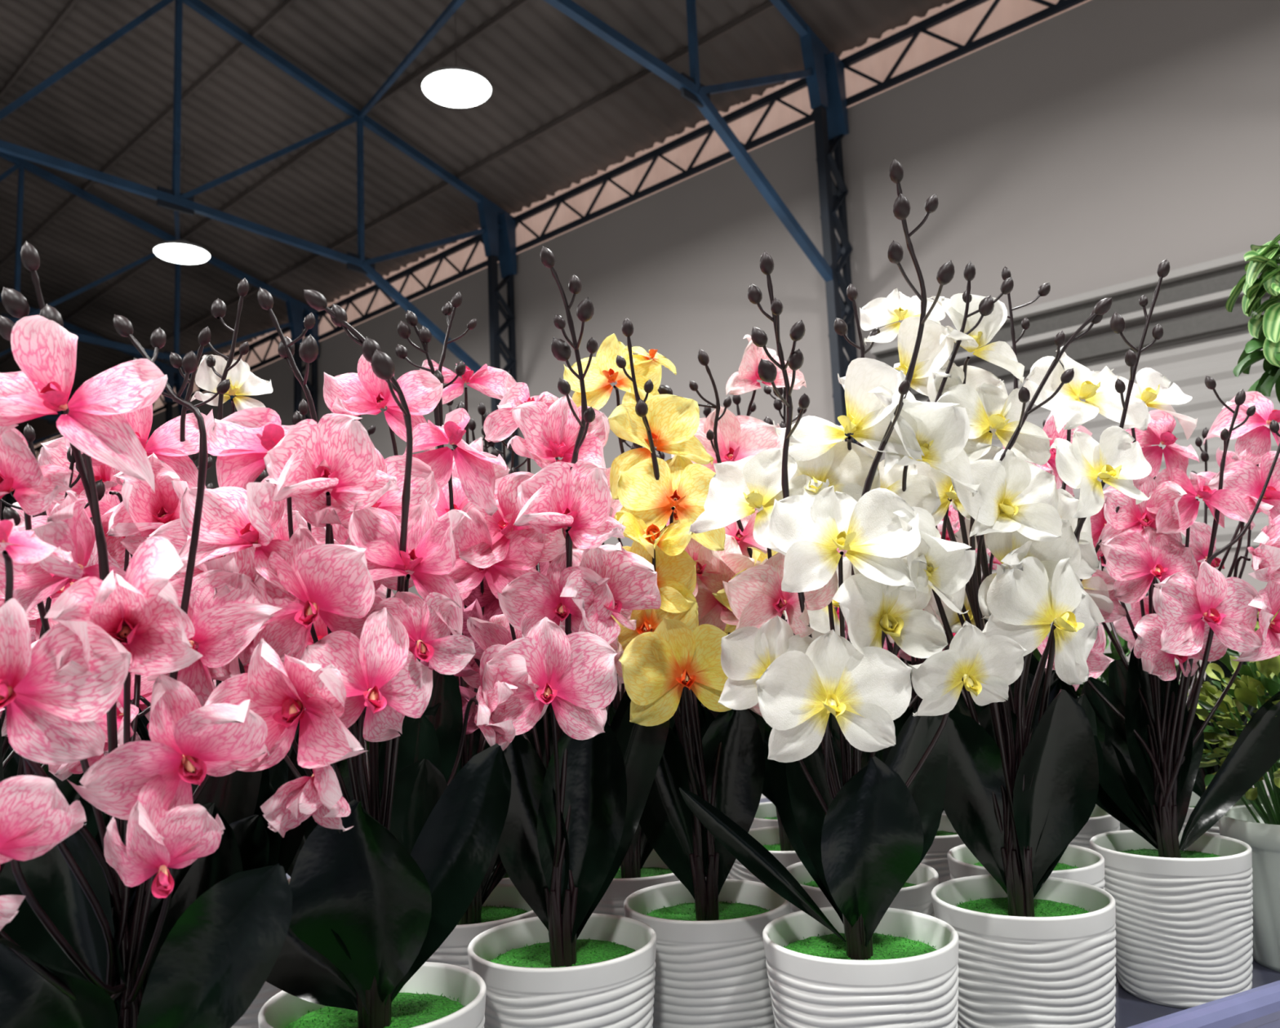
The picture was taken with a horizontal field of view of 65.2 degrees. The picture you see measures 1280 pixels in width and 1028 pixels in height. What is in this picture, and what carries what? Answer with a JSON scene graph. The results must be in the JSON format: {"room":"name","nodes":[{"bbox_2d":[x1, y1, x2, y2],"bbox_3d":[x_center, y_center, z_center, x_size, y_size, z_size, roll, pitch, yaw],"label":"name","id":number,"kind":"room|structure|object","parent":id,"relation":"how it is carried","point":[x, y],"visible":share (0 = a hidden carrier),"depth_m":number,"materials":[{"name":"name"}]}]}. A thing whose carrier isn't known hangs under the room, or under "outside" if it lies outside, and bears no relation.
{"room":"covered market","nodes":[
{"label":"covered market","id":0,"kind":"room"},
{"bbox_2d":[27,409,62,445],"bbox_3d":[-19.750,-2.982,16.495,13.509,5.132,14.887,-2,-7,0],"label":"roof truss","id":1,"kind":"object","parent":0,"point":[58,433],"depth_m":22.99,"materials":[{"name":"metal"}]},
{"bbox_2d":[0,293,186,424],"bbox_3d":[-16.002,-3.574,13.103,13.509,5.132,14.887,-2,-7,0],"label":"roof truss","id":2,"kind":"object","parent":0,"point":[52,419],"depth_m":18.92,"materials":[{"name":"blue metal"}]},
{"bbox_2d":[0,151,318,407],"bbox_3d":[-12.253,-4.167,9.711,13.509,5.132,14.887,-2,-7,0],"label":"roof truss","id":3,"kind":"object","parent":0,"point":[22,164],"depth_m":14.64,"materials":[{"name":"blue metal"}]},
{"bbox_2d":[0,0,513,373],"bbox_3d":[-8.505,-4.759,6.319,13.509,5.132,14.887,-2,-7,0],"label":"roof truss","id":4,"kind":"object","parent":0,"point":[171,199],"depth_m":10.95,"materials":[{"name":"blue metal"}]},
{"bbox_2d":[62,0,465,323],"bbox_3d":[-12.894,-3.293,17.285,31.421,2.723,30.318,-2,-7,0],"label":"roof truss","id":5,"kind":"structure","parent":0,"point":[454,6],"depth_m":9.31,"materials":[{"name":"blue metal"}]},
{"bbox_2d":[0,0,774,394],"bbox_3d":[-14.512,-5.121,11.868,56.001,2.286,18.235,-9,-10,42],"label":"roof","id":6,"kind":"structure","parent":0,"point":[518,4],"depth_m":12.22,"materials":[{"name":"metal"}]},
{"bbox_2d":[152,140,210,264],"bbox_3d":[-5.061,-3.492,11.073,0.576,1.364,0.576,-3,-7,0],"label":"lamp","id":7,"kind":"object","parent":6,"relation":"hanging from","point":[180,251],"visible":1,"depth_m":10.91,"materials":[{"name":"white plastic"}]},
{"bbox_2d":[421,12,492,107],"bbox_3d":[-1.548,-4.157,8.380,0.576,1.364,0.576,-3,-7,0],"label":"lamp","id":8,"kind":"object","parent":6,"relation":"hanging from","point":[456,86],"visible":1,"depth_m":8.22,"materials":[{"name":"white plastic"}]},
{"bbox_2d":[34,0,1086,458],"bbox_3d":[-7.698,-2.827,18.989,55.970,0.490,0.050,-9,-10,42],"label":"girder","id":9,"kind":"object","parent":6,"relation":"attached to","point":[913,31],"visible":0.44,"depth_m":11.41,"materials":[{"name":"metal"}]},
{"bbox_2d":[0,0,955,448],"bbox_3d":[-11.027,-4.789,15.646,55.981,2.770,10.301,-9,-10,42],"label":"ceiling","id":10,"kind":"structure","parent":0,"point":[540,64],"depth_m":12.35,"materials":[{"name":"grey metal"}]},
{"bbox_2d":[0,0,1279,697],"bbox_3d":[-7.472,0.591,18.650,56.000,6.350,0.200,-9,-10,42],"label":"wall","id":11,"kind":"structure","parent":0,"point":[1092,145],"depth_m":9.27,"materials":[{"name":"paint"}]},
{"bbox_2d":[29,0,1091,461],"bbox_3d":[-7.650,-2.876,19.058,56.000,0.700,0.046,-9,-10,42],"label":"window","id":12,"kind":"structure","parent":11,"relation":"in","point":[958,28],"depth_m":11.42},
{"bbox_2d":[870,243,1279,396],"bbox_3d":[7.591,-2.162,4.752,14.450,0.520,0.200,-9,-10,42],"label":"trim","id":13,"kind":"structure","parent":11,"relation":"attached to","point":[1213,281],"depth_m":8.03,"materials":[{"name":"white metal"}]},
{"bbox_2d":[914,295,1279,564],"bbox_3d":[7.702,-1.184,4.667,14.400,1.850,0.030,-9,-10,42],"label":"trim","id":14,"kind":"structure","parent":11,"relation":"attached to","point":[1186,363],"depth_m":7.75,"materials":[{"name":"white metal"}]},
{"bbox_2d":[760,771,1269,798],"bbox_3d":[-14.149,3.196,10.816,56.400,0.200,20.400,-9,-10,42],"label":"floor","id":15,"kind":"structure","parent":0,"point":[762,796],"depth_m":6.55,"materials":[{"name":"concrete"}]},
{"bbox_2d":[5,493,17,507],"bbox_3d":[-16.751,1.664,26.601,0.536,7.020,0.505,-3,-7,0],"label":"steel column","id":16,"kind":"structure","parent":15,"relation":"on","point":[8,495],"depth_m":26.77,"materials":[{"name":"blue metal"}]},
{"bbox_2d":[159,363,187,422],"bbox_3d":[-9.254,0.478,19.817,0.536,7.020,0.505,-3,-7,0],"label":"steel column","id":17,"kind":"structure","parent":15,"relation":"on","point":[165,370],"depth_m":20.11,"materials":[{"name":"blue metal"}]},
{"bbox_2d":[285,296,319,419],"bbox_3d":[-5.505,-0.114,16.425,0.536,7.020,0.505,-3,-7,0],"label":"steel column","id":18,"kind":"structure","parent":15,"relation":"on","point":[295,314],"depth_m":16.69,"materials":[{"name":"blue metal"}]},
{"bbox_2d":[476,195,519,471],"bbox_3d":[-1.757,-0.707,13.033,0.536,7.020,0.505,-3,-7,0],"label":"steel column","id":19,"kind":"structure","parent":15,"relation":"on","point":[500,243],"depth_m":13.29,"materials":[{"name":"blue metal"}]},
{"bbox_2d":[285,795,1279,1027],"bbox_3d":[-0.075,0.783,0.928,2.500,0.888,1.169,1,-8,-26],"label":"display table","id":20,"kind":"object","parent":15,"relation":"on","point":[1258,1006],"visible":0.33,"depth_m":0.56,"materials":[{"name":"stone"}]},
{"bbox_2d":[0,500,57,775],"bbox_3d":[-0.504,0.163,0.806,0.136,0.497,0.188,-6,-8,26],"label":"orchid","id":21,"kind":"object","parent":20,"relation":"on","point":[6,744],"visible":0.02,"depth_m":0.80,"materials":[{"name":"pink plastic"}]},
{"bbox_2d":[1,672,131,779],"bbox_3d":[-0.524,0.171,0.930,0.141,0.513,0.183,2,-8,-29],"label":"orchid","id":22,"kind":"object","parent":20,"relation":"on","point":[11,769],"visible":0.02,"depth_m":0.90,"materials":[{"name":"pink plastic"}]},
{"bbox_2d":[0,446,151,928],"bbox_3d":[-0.367,0.159,0.581,0.168,0.437,0.170,3,-9,-35],"label":"orchid","id":23,"kind":"object","parent":20,"relation":"on","point":[68,790],"visible":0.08,"depth_m":0.59,"materials":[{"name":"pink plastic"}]},
{"bbox_2d":[0,423,223,720],"bbox_3d":[-0.377,0.154,0.688,0.158,0.474,0.165,3,-9,-40],"label":"orchid","id":24,"kind":"object","parent":20,"relation":"on","point":[108,503],"visible":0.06,"depth_m":0.71,"materials":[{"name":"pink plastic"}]},
{"bbox_2d":[0,240,292,1027],"bbox_3d":[-0.219,0.115,0.421,0.144,0.470,0.196,-3,-7,0],"label":"orchid","id":25,"kind":"object","parent":20,"relation":"on","point":[192,920],"visible":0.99,"depth_m":0.42,"materials":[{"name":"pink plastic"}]},
{"bbox_2d":[38,278,313,1027],"bbox_3d":[-0.278,0.110,0.639,0.160,0.541,0.168,-6,-8,28],"label":"orchid","id":26,"kind":"object","parent":20,"relation":"on","point":[140,511],"visible":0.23,"depth_m":0.64,"materials":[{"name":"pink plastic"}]},
{"bbox_2d":[146,440,213,488],"bbox_3d":[-0.380,0.165,0.866,0.131,0.497,0.153,1,-8,-24],"label":"orchid","id":27,"kind":"object","parent":20,"relation":"on","point":[193,457],"visible":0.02,"depth_m":0.91,"materials":[{"name":"white plant"}]},
{"bbox_2d":[255,398,394,883],"bbox_3d":[-0.254,0.151,0.787,0.168,0.493,0.153,0,-8,-17],"label":"orchid","id":28,"kind":"object","parent":20,"relation":"on","point":[318,533],"visible":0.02,"depth_m":0.77,"materials":[{"name":"pink plant"}]},
{"bbox_2d":[146,287,548,1027],"bbox_3d":[-0.148,0.118,0.520,0.164,0.483,0.193,-9,-10,44],"label":"orchid","id":29,"kind":"object","parent":20,"relation":"on","point":[384,875],"visible":0.9,"depth_m":0.50,"materials":[{"name":"pink plant"}]},
{"bbox_2d":[334,414,375,712],"bbox_3d":[-0.255,0.154,0.949,0.146,0.528,0.150,-9,-10,41],"label":"orchid","id":30,"kind":"object","parent":20,"relation":"on","point":[371,430],"visible":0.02,"depth_m":0.94,"materials":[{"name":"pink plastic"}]},
{"bbox_2d":[395,291,577,968],"bbox_3d":[-0.115,0.108,0.731,0.140,0.553,0.184,-3,-7,0],"label":"orchid","id":31,"kind":"object","parent":20,"relation":"on","point":[494,904],"visible":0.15,"depth_m":0.73,"materials":[{"name":"pink plant"}]},
{"bbox_2d":[468,401,511,469],"bbox_3d":[-0.125,0.154,0.989,0.157,0.528,0.147,0,-8,-22],"label":"orchid","id":32,"kind":"object","parent":20,"relation":"on","point":[482,408],"visible":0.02,"depth_m":0.99,"materials":[{"name":"plant"}]},
{"bbox_2d":[445,399,550,884],"bbox_3d":[-0.129,0.139,0.836,0.161,0.519,0.128,-3,-7,3],"label":"orchid","id":33,"kind":"object","parent":20,"relation":"on","point":[477,444],"visible":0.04,"depth_m":0.85,"materials":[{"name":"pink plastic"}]},
{"bbox_2d":[434,245,670,1027],"bbox_3d":[-0.052,0.111,0.621,0.170,0.513,0.162,-9,-10,44],"label":"orchid","id":34,"kind":"object","parent":20,"relation":"on","point":[577,802],"visible":0.92,"depth_m":0.60,"materials":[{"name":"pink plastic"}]},
{"bbox_2d":[549,442,719,916],"bbox_3d":[-0.009,0.144,0.824,0.189,0.496,0.138,-3,-7,0],"label":"orchid","id":35,"kind":"object","parent":20,"relation":"on","point":[642,867],"visible":0.14,"depth_m":0.80,"materials":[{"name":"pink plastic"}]},
{"bbox_2d":[617,403,728,878],"bbox_3d":[0.022,0.151,0.965,0.146,0.514,0.174,-3,-7,0],"label":"orchid","id":36,"kind":"object","parent":20,"relation":"on","point":[707,411],"visible":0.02,"depth_m":0.97,"materials":[{"name":"plant"}]},
{"bbox_2d":[563,317,790,1027],"bbox_3d":[0.032,0.118,0.702,0.133,0.512,0.166,-10,-10,44],"label":"orchid","id":37,"kind":"object","parent":20,"relation":"on","point":[711,970],"visible":0.74,"depth_m":0.68,"materials":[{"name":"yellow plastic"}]},
{"bbox_2d":[726,386,840,882],"bbox_3d":[0.134,0.130,0.892,0.176,0.528,0.177,-2,-7,-4],"label":"orchid","id":38,"kind":"object","parent":20,"relation":"on","point":[775,839],"visible":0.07,"depth_m":0.91,"materials":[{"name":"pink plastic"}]},
{"bbox_2d":[750,618,848,828],"bbox_3d":[0.149,0.152,1.032,0.197,0.518,0.122,0,-8,-18],"label":"orchid","id":39,"kind":"object","parent":20,"relation":"on","point":[766,815],"visible":0.02,"depth_m":1.06,"materials":[{"name":"white plastic"}]},
{"bbox_2d":[657,334,952,916],"bbox_3d":[0.137,0.113,0.746,0.231,0.526,0.154,-3,-7,0],"label":"orchid","id":40,"kind":"object","parent":20,"relation":"on","point":[725,436],"visible":0.19,"depth_m":0.75,"materials":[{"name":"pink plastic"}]},
{"bbox_2d":[679,158,1027,1027],"bbox_3d":[0.134,0.088,0.591,0.181,0.537,0.188,-8,-9,39],"label":"orchid","id":41,"kind":"object","parent":20,"relation":"on","point":[860,824],"visible":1,"depth_m":0.57,"materials":[{"name":"plant"}]},
{"bbox_2d":[835,423,945,813],"bbox_3d":[0.272,0.148,1.062,0.149,0.523,0.161,-7,-9,33],"label":"orchid","id":42,"kind":"object","parent":20,"relation":"on","point":[886,646],"visible":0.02,"depth_m":1.10,"materials":[{"name":"white plant"}]},
{"bbox_2d":[832,397,964,883],"bbox_3d":[0.248,0.138,0.934,0.175,0.512,0.158,-3,-7,0],"label":"orchid","id":43,"kind":"object","parent":20,"relation":"on","point":[946,837],"visible":0.07,"depth_m":0.88,"materials":[{"name":"white plastic"}]},
{"bbox_2d":[833,258,1169,1027],"bbox_3d":[0.259,0.094,0.671,0.188,0.533,0.186,2,-9,-34],"label":"orchid","id":44,"kind":"object","parent":20,"relation":"on","point":[1037,949],"visible":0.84,"depth_m":0.66,"materials":[{"name":"plant"}]},
{"bbox_2d":[955,419,1119,848],"bbox_3d":[0.369,0.133,0.975,0.194,0.522,0.155,-9,-10,41],"label":"orchid","id":45,"kind":"object","parent":20,"relation":"on","point":[1100,821],"visible":0.06,"depth_m":0.91,"materials":[{"name":"plant"}]},
{"bbox_2d":[1032,647,1084,696],"bbox_3d":[0.392,0.258,1.087,0.197,0.301,0.190,-3,-7,0],"label":"foliage","id":46,"kind":"object","parent":20,"relation":"on","point":[1036,652],"visible":0.02,"depth_m":1.03,"materials":[{"name":"plant"}]},
{"bbox_2d":[935,266,1197,889],"bbox_3d":[0.336,0.081,0.782,0.217,0.580,0.141,-3,-7,0],"label":"orchid","id":47,"kind":"object","parent":20,"relation":"on","point":[1077,863],"visible":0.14,"depth_m":0.79,"materials":[{"name":"plant"}]},
{"bbox_2d":[1120,822,1130,830],"bbox_3d":[0.515,0.345,1.093,0.110,0.119,0.110,-2,-7,0],"label":"pot","id":48,"kind":"object","parent":20,"relation":"on","point":[1122,827],"depth_m":1.05,"materials":[{"name":"ceramic"}]},
{"bbox_2d":[1076,626,1190,830],"bbox_3d":[0.513,0.260,1.106,0.208,0.292,0.201,-3,-7,0],"label":"foliage","id":49,"kind":"object","parent":20,"relation":"on","point":[1113,655],"visible":0.02,"depth_m":1.08,"materials":[{"name":"plant"}]},
{"bbox_2d":[1081,375,1279,1008],"bbox_3d":[0.434,0.133,0.798,0.211,0.474,0.152,-6,-8,27],"label":"orchid","id":50,"kind":"object","parent":20,"relation":"on","point":[1184,899],"visible":0.86,"depth_m":0.78,"materials":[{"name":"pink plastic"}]},
{"bbox_2d":[1112,426,1272,835],"bbox_3d":[0.544,0.136,1.001,0.135,0.509,0.171,0,-8,-16],"label":"orchid","id":51,"kind":"object","parent":20,"relation":"on","point":[1200,533],"visible":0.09,"depth_m":0.97,"materials":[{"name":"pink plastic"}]},
{"bbox_2d":[1187,651,1279,971],"bbox_3d":[0.546,0.237,0.835,0.166,0.266,0.156,-3,-7,0],"label":"potted plant","id":52,"kind":"object","parent":20,"relation":"on","point":[1257,824],"visible":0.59,"depth_m":0.83,"materials":[{"name":"plant"}]},
{"bbox_2d":[1218,803,1279,971],"bbox_3d":[0.549,0.310,0.830,0.110,0.119,0.110,-2,-7,0],"label":"pot","id":53,"kind":"object","parent":20,"relation":"on","point":[1256,824],"depth_m":0.81,"materials":[{"name":"ceramic"}]},
{"bbox_2d":[1225,234,1279,403],"bbox_3d":[0.640,0.050,0.877,0.165,0.640,0.110,-3,-7,0],"label":"foliage","id":54,"kind":"object","parent":20,"relation":"on","point":[1264,329],"visible":0.97,"depth_m":0.91,"materials":[{"name":"plant"}]},
{"bbox_2d":[1226,608,1279,795],"bbox_3d":[0.689,0.222,1.003,0.195,0.325,0.193,-7,-8,30],"label":"foliage","id":55,"kind":"object","parent":20,"relation":"on","point":[1231,652],"visible":0.02,"depth_m":1.04,"materials":[{"name":"plant"}]},
{"bbox_2d":[799,25,863,447],"bbox_3d":[1.992,-1.299,9.641,0.536,7.020,0.505,-3,-7,0],"label":"steel column","id":56,"kind":"structure","parent":15,"relation":"on","point":[826,91],"depth_m":9.85,"materials":[{"name":"blue metal"}]},
{"bbox_2d":[543,0,839,284],"bbox_3d":[-4.756,-5.352,2.926,13.509,5.132,14.887,-2,-7,0],"label":"roof truss","id":57,"kind":"object","parent":56,"relation":"attached to","point":[691,90],"depth_m":8.55,"materials":[{"name":"blue metal"}]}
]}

